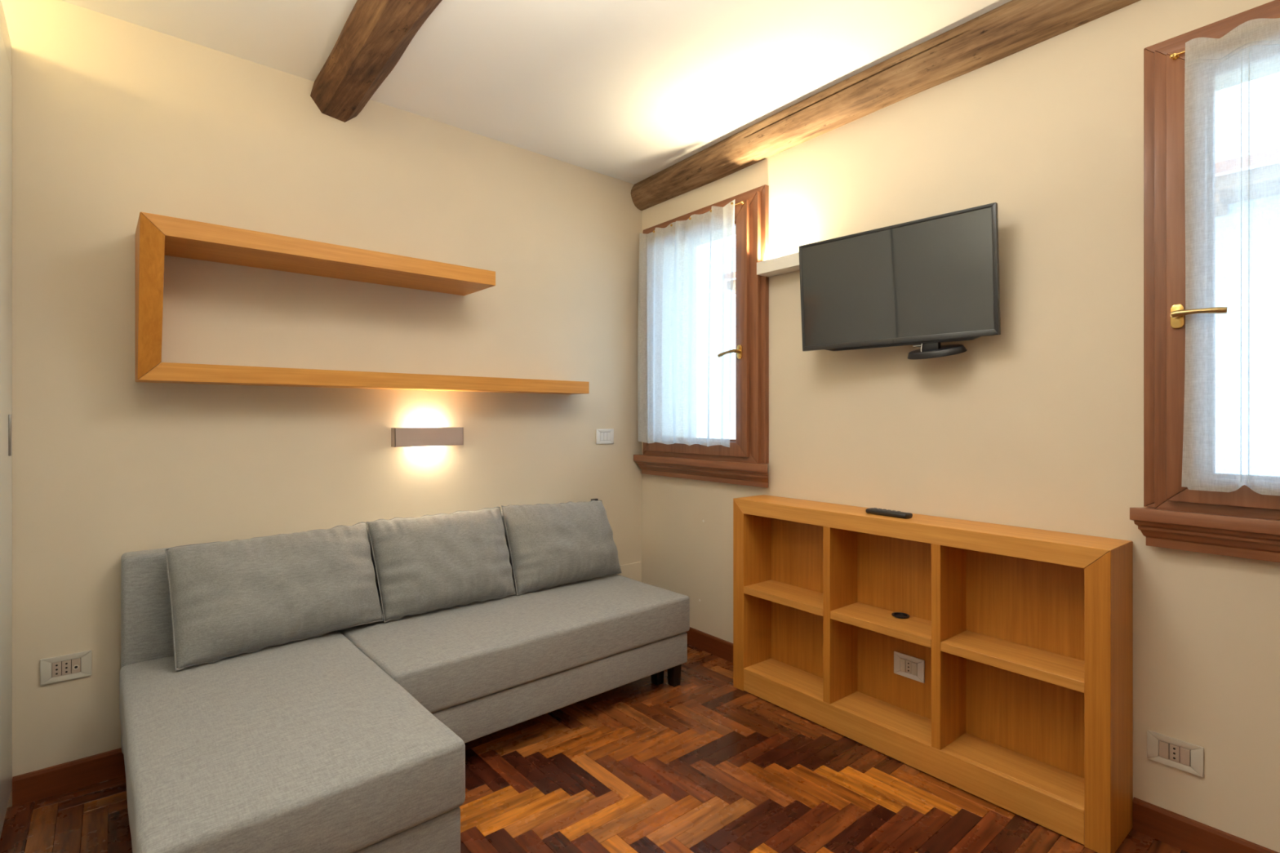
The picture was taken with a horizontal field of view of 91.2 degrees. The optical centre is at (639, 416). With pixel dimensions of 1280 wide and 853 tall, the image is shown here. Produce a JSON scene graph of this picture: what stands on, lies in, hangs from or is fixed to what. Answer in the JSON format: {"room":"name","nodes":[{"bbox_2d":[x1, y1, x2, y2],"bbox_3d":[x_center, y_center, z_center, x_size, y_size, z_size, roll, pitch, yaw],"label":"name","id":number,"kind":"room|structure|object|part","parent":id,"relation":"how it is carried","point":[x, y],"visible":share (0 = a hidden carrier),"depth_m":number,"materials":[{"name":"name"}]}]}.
{"room":"living room","nodes":[
{"label":"living room","id":0,"kind":"room"},
{"bbox_2d":[1,0,641,807],"bbox_3d":[-1.183,-0.080,2.719,3.810,2.757,0.304,0,0,-41],"label":"wall","id":1,"kind":"structure","parent":0,"point":[114,120],"depth_m":2.31,"materials":[{"name":"paint"}]},
{"bbox_2d":[40,649,91,685],"bbox_3d":[-1.807,0.790,1.973,0.120,0.080,0.008,0,0,-41],"label":"wall socket","id":2,"kind":"object","parent":1,"relation":"attached to","point":[74,665],"visible":1,"depth_m":1.97,"materials":[{"name":"beige plastic"}]},
{"bbox_3d":[-1.808,0.790,1.975,0.068,0.045,0.002,0,0,-41],"label":"mounting frame","id":3,"kind":"part","parent":2,"relation":"part of","materials":[{"name":"white plastic"}]},
{"bbox_2d":[12,747,125,807],"bbox_3d":[-0.945,1.135,2.722,2.523,0.088,0.012,0,0,-41],"label":"baseboard","id":4,"kind":"structure","parent":1,"relation":"attached to","point":[33,786],"depth_m":1.97,"materials":[{"name":"brown wood"}]},
{"bbox_2d":[135,211,589,394],"bbox_3d":[-0.922,-0.363,2.554,1.760,0.496,0.295,0,0,-41],"label":"shelf","id":5,"kind":"object","parent":1,"relation":"attached to","point":[157,236],"visible":1,"depth_m":2.20,"materials":[{"name":"brown wood"}]},
{"bbox_2d":[391,426,463,447],"bbox_3d":[-0.919,0.087,2.721,0.303,0.080,0.046,0,0,-41],"label":"wall lamp","id":6,"kind":"object","parent":1,"relation":"attached to","point":[453,436],"visible":1,"depth_m":2.69,"materials":[{"name":"silver ceramic"}]},
{"bbox_2d":[595,428,613,444],"bbox_3d":[-0.189,0.106,3.383,0.118,0.080,0.008,0,0,-41],"label":"light switch","id":7,"kind":"object","parent":1,"relation":"attached to","point":[606,436],"visible":1,"depth_m":3.38,"materials":[{"name":"white plastic"}]},
{"bbox_3d":[-0.053,0.950,3.505,0.148,0.257,0.005,0,0,-41],"label":"access panel","id":8,"kind":"part","parent":1,"relation":"part of","materials":[{"name":"paint"}]},
{"bbox_2d":[61,0,1011,184],"bbox_3d":[0.679,-1.408,0.696,3.960,0.200,5.800,0,0,-41],"label":"ceiling","id":9,"kind":"structure","parent":0,"point":[628,91],"depth_m":2.26,"materials":[{"name":"paint"}]},
{"bbox_2d":[310,0,442,122],"bbox_3d":[0.458,-1.244,0.437,0.225,0.138,5.314,0,0,-39],"label":"ceiling beam","id":10,"kind":"structure","parent":9,"relation":"attached to","point":[375,34],"depth_m":2.07,"materials":[{"name":"brown wood"}]},
{"bbox_2d":[631,0,1140,210],"bbox_3d":[1.639,-1.242,1.473,0.178,0.144,5.300,0,0,-39],"label":"ceiling beam","id":11,"kind":"structure","parent":9,"relation":"attached to","point":[1015,26],"depth_m":2.30,"materials":[{"name":"brown wood"}]},
{"bbox_2d":[0,644,1188,852],"bbox_3d":[0.655,1.239,0.609,3.410,0.120,5.300,0,0,-41],"label":"floor","id":12,"kind":"structure","parent":0,"point":[704,763],"depth_m":1.95,"materials":[{"name":"brown wood"}]},
{"bbox_2d":[0,0,12,838],"bbox_3d":[-1.408,0.029,0.864,0.624,2.300,2.196,0,0,-41],"label":"wardrobe","id":13,"kind":"object","parent":12,"relation":"on","point":[6,77],"visible":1,"depth_m":1.75,"materials":[{"name":"grey"}]},
{"bbox_3d":[-1.831,0.054,1.819,0.006,0.120,0.016,0,0,-41],"label":"handle","id":14,"kind":"part","parent":13,"relation":"part of","materials":[{"name":"grey metal"}]},
{"bbox_2d":[119,511,689,852],"bbox_3d":[-0.572,0.811,2.208,1.919,0.735,1.249,0,0,-41],"label":"sofa","id":15,"kind":"object","parent":12,"relation":"on","point":[352,740],"visible":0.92,"depth_m":1.74,"materials":[{"name":"fabric"}]},
{"bbox_2d":[164,521,383,671],"bbox_3d":[-1.229,0.590,2.169,0.644,0.361,0.223,0,0,-44],"label":"cushion","id":16,"kind":"object","parent":15,"relation":"on","point":[237,597],"visible":1,"depth_m":2.08,"materials":[{"name":"fabric"}]},
{"bbox_2d":[119,630,465,852],"bbox_3d":[-1.028,0.857,1.744,0.623,0.174,1.150,0,0,-41],"label":"cushion","id":17,"kind":"object","parent":15,"relation":"on","point":[315,744],"depth_m":1.47,"materials":[{"name":"fabric"}]},
{"bbox_3d":[-1.020,0.761,2.582,1.723,0.635,0.098,0,0,-41],"label":"backrest","id":18,"kind":"part","parent":15,"relation":"part of","materials":[{"name":"fabric"}]},
{"bbox_2d":[366,506,515,622],"bbox_3d":[-0.791,0.590,2.567,0.581,0.372,0.222,0,0,-41],"label":"cushion","id":19,"kind":"object","parent":15,"relation":"on","point":[424,564],"visible":1,"depth_m":2.48,"materials":[{"name":"fabric"}]},
{"bbox_2d":[337,574,689,713],"bbox_3d":[-0.472,0.860,2.567,1.295,0.168,0.640,0,0,-41],"label":"seat cushion","id":20,"kind":"object","parent":15,"relation":"on","point":[456,658],"depth_m":2.32,"materials":[{"name":"fabric"}]},
{"bbox_2d":[501,498,622,595],"bbox_3d":[-0.340,0.588,2.945,0.602,0.380,0.222,0,0,-41],"label":"cushion","id":21,"kind":"object","parent":15,"relation":"on","point":[554,544],"visible":1,"depth_m":2.83,"materials":[{"name":"fabric"}]},
{"bbox_3d":[0.077,1.128,2.772,0.048,0.100,0.048,0,0,-41],"label":"leg","id":22,"kind":"part","parent":15,"relation":"part of","materials":[{"name":"black"}]},
{"bbox_3d":[0.150,1.128,2.756,0.048,0.100,0.048,0,0,-41],"label":"leg","id":23,"kind":"part","parent":15,"relation":"part of","materials":[{"name":"black"}]},
{"bbox_2d":[733,494,1133,852],"bbox_3d":[0.910,0.767,2.266,0.202,0.822,1.362,0,0,-39],"label":"bookcase","id":24,"kind":"object","parent":12,"relation":"on","point":[1023,636],"visible":1,"depth_m":2.07,"materials":[{"name":"brown wood"}]},
{"bbox_3d":[0.504,0.768,2.775,0.202,0.821,0.060,0,0,-39],"label":"panel","id":25,"kind":"part","parent":24,"relation":"part of","materials":[{"name":"brown wood"}]},
{"bbox_3d":[0.641,0.744,2.590,0.182,0.029,0.400,0,0,-39],"label":"shelf","id":26,"kind":"part","parent":24,"relation":"part of","materials":[{"name":"brown wood"}]},
{"bbox_3d":[0.905,0.744,2.258,0.182,0.029,0.383,0,0,-39],"label":"shelf","id":27,"kind":"part","parent":24,"relation":"part of","materials":[{"name":"brown wood"}]},
{"bbox_2d":[866,507,912,519],"bbox_3d":[0.894,0.346,2.253,0.047,0.020,0.160,0,0,-34],"label":"remote control","id":28,"kind":"object","parent":24,"relation":"on","point":[888,513],"visible":1,"depth_m":2.23,"materials":[{"name":"black plastic"}]},
{"bbox_2d":[891,612,909,618],"bbox_3d":[0.951,0.726,2.285,0.061,0.006,0.061,0,0,-39],"label":"cable grommet","id":29,"kind":"object","parent":24,"relation":"attached to","point":[894,615],"depth_m":2.29,"materials":[{"name":"black plastic"}]},
{"bbox_2d":[893,651,924,683],"bbox_3d":[0.986,0.917,2.295,0.008,0.082,0.116,0,0,-39],"label":"wall socket","id":30,"kind":"object","parent":24,"relation":"attached to","point":[905,665],"visible":1,"depth_m":2.29,"materials":[{"name":"white plastic"}]},
{"bbox_3d":[0.981,0.767,2.323,0.018,0.703,1.243,0,0,-39],"label":"panel","id":31,"kind":"part","parent":24,"relation":"part of","materials":[{"name":"brown wood"}]},
{"bbox_3d":[1.167,0.744,1.929,0.182,0.029,0.395,0,0,-39],"label":"shelf","id":32,"kind":"part","parent":24,"relation":"part of","materials":[{"name":"brown wood"}]},
{"bbox_3d":[1.315,0.768,1.756,0.202,0.821,0.060,0,0,-39],"label":"panel","id":33,"kind":"part","parent":24,"relation":"part of","materials":[{"name":"brown wood"}]},
{"bbox_2d":[641,0,1279,852],"bbox_3d":[1.832,-0.055,1.530,0.321,2.707,5.550,0,0,-39],"label":"wall","id":34,"kind":"structure","parent":0,"point":[1038,424],"depth_m":2.00,"materials":[{"name":"paint"}]},
{"bbox_2d":[633,184,768,488],"bbox_3d":[0.282,-0.365,3.158,0.139,1.369,0.963,0,0,-39],"label":"window","id":35,"kind":"structure","parent":34,"relation":"in","point":[745,462],"depth_m":2.87,"materials":[{"name":"brown wood"}]},
{"bbox_3d":[0.282,-0.404,3.183,0.074,1.180,0.757,0,0,-39],"label":"sash","id":36,"kind":"part","parent":35,"relation":"part of","materials":[{"name":"brown wood"}]},
{"bbox_3d":[0.304,-0.998,3.183,0.074,0.050,0.826,0,0,-39],"label":"frame rail","id":37,"kind":"part","parent":35,"relation":"part of","materials":[{"name":"brown wood"}]},
{"bbox_3d":[0.288,0.266,3.163,0.065,0.107,0.963,0,0,-39],"label":"sill","id":38,"kind":"part","parent":35,"relation":"part of","materials":[{"name":"brown wood"}]},
{"bbox_3d":[0.304,0.189,3.183,0.074,0.050,0.826,0,0,-39],"label":"frame rail","id":39,"kind":"part","parent":35,"relation":"part of","materials":[{"name":"brown wood"}]},
{"bbox_3d":[0.304,-1.024,3.183,0.034,0.050,0.882,0,0,-39],"label":"casing rail","id":40,"kind":"part","parent":35,"relation":"part of","materials":[{"name":"brown wood"}]},
{"bbox_3d":[0.414,-0.296,2.916,0.043,0.032,0.113,0,0,-39],"label":"lever","id":41,"kind":"part","parent":35,"relation":"part of","materials":[{"name":"gold metal"}]},
{"bbox_2d":[734,200,744,205],"bbox_3d":[0.243,-0.983,3.158,0.018,0.016,0.741,0,0,-38],"label":"curtain rod","id":42,"kind":"object","parent":35,"relation":"attached to","point":[742,202],"visible":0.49,"depth_m":2.88,"materials":[{"name":"gold metal"}]},
{"bbox_2d":[637,200,734,447],"bbox_3d":[0.209,-0.428,3.154,0.048,1.144,0.716,0,0,-39],"label":"sheer curtain","id":43,"kind":"object","parent":42,"relation":"hanging from","point":[686,267],"visible":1,"depth_m":3.15,"materials":[{"name":"white fabric"}]},
{"bbox_3d":[0.460,-0.299,2.892,0.008,0.064,0.029,0,0,-39],"label":"handle","id":44,"kind":"part","parent":35,"relation":"part of","materials":[{"name":"gold metal"}]},
{"bbox_2d":[756,252,799,276],"bbox_3d":[0.657,-0.660,2.684,0.080,0.054,0.339,0,0,-39],"label":"wall lamp","id":45,"kind":"object","parent":34,"relation":"attached to","point":[789,263],"depth_m":2.71,"materials":[{"name":"white ceramic"}]},
{"bbox_2d":[798,202,1000,359],"bbox_3d":[0.922,-0.441,2.281,0.121,0.481,0.712,0,0,-44],"label":"television","id":46,"kind":"object","parent":34,"relation":"attached to","point":[926,283],"visible":1,"depth_m":2.20,"materials":[{"name":"grey plastic"}]},
{"bbox_2d":[685,626,1279,852],"bbox_3d":[1.644,1.135,1.501,0.012,0.088,5.238,0,0,-39],"label":"baseboard","id":47,"kind":"structure","parent":34,"relation":"attached to","point":[1188,835],"depth_m":1.72,"materials":[{"name":"brown wood"}]},
{"bbox_2d":[1146,729,1203,777],"bbox_3d":[1.470,0.925,1.722,0.008,0.080,0.120,0,0,-38],"label":"wall socket","id":48,"kind":"object","parent":34,"relation":"attached to","point":[1171,752],"visible":1,"depth_m":1.72,"materials":[{"name":"beige plastic"}]},
{"bbox_2d":[1129,0,1279,562],"bbox_3d":[1.685,-0.338,1.395,0.140,1.397,0.952,0,0,-39],"label":"window","id":49,"kind":"structure","parent":34,"relation":"in","point":[1243,522],"depth_m":1.69,"materials":[{"name":"brown wood"}]},
{"bbox_3d":[1.704,0.239,1.425,0.034,0.030,0.882,0,0,-39],"label":"casing rail","id":50,"kind":"part","parent":49,"relation":"part of","materials":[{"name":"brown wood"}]},
{"bbox_3d":[1.433,-0.267,1.670,0.008,0.064,0.029,0,0,-39],"label":"handle","id":51,"kind":"part","parent":49,"relation":"part of","materials":[{"name":"gold metal"}]},
{"bbox_3d":[1.446,-0.270,1.619,0.043,0.020,0.113,0,0,-39],"label":"lever","id":52,"kind":"part","parent":49,"relation":"part of","materials":[{"name":"gold metal"}]},
{"bbox_3d":[1.691,0.307,1.399,0.065,0.107,0.952,0,0,-39],"label":"sill","id":53,"kind":"part","parent":49,"relation":"part of","materials":[{"name":"brown wood"}]},
{"bbox_3d":[1.704,-1.011,1.425,0.034,0.050,0.882,0,0,-39],"label":"casing rail","id":54,"kind":"part","parent":49,"relation":"part of","materials":[{"name":"brown wood"}]},
{"bbox_3d":[1.704,-0.985,1.425,0.074,0.050,0.827,0,0,-39],"label":"frame rail","id":55,"kind":"part","parent":49,"relation":"part of","materials":[{"name":"brown wood"}]},
{"bbox_3d":[1.704,0.230,1.425,0.074,0.050,0.826,0,0,-39],"label":"frame rail","id":56,"kind":"part","parent":49,"relation":"part of","materials":[{"name":"brown wood"}]},
{"bbox_3d":[1.689,-0.377,1.414,0.074,1.208,0.770,0,0,-39],"label":"sash","id":57,"kind":"part","parent":49,"relation":"part of","materials":[{"name":"brown wood"}]},
{"bbox_2d":[1169,17,1279,60],"bbox_3d":[1.655,-0.963,1.384,0.017,0.016,0.755,0,0,-39],"label":"curtain rod","id":58,"kind":"object","parent":49,"relation":"attached to","point":[1175,55],"visible":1,"depth_m":1.67,"materials":[{"name":"gold metal"}]},
{"bbox_2d":[1181,17,1279,496],"bbox_3d":[1.648,-0.396,1.371,0.021,1.174,0.714,0,0,-39],"label":"sheer curtain","id":59,"kind":"object","parent":58,"relation":"hanging from","point":[1231,435],"visible":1,"depth_m":1.57,"materials":[{"name":"white fabric"}]},
{"label":"outside","id":60,"kind":"structure","parent":0,"visible":0},
{"bbox_3d":[5.707,4.279,6.539,11.500,0.200,15.000,0,0,-41],"label":"paving","id":61,"kind":"object","parent":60,"visible":0},
{"bbox_2d":[733,271,735,294],"bbox_3d":[7.920,0.129,7.805,4.300,8.100,14.400,0,0,-41],"label":"neighbouring house","id":62,"kind":"structure","parent":61,"relation":"on","point":[734,273],"depth_m":11.74,"materials":[{"name":"white wood"}]}
]}

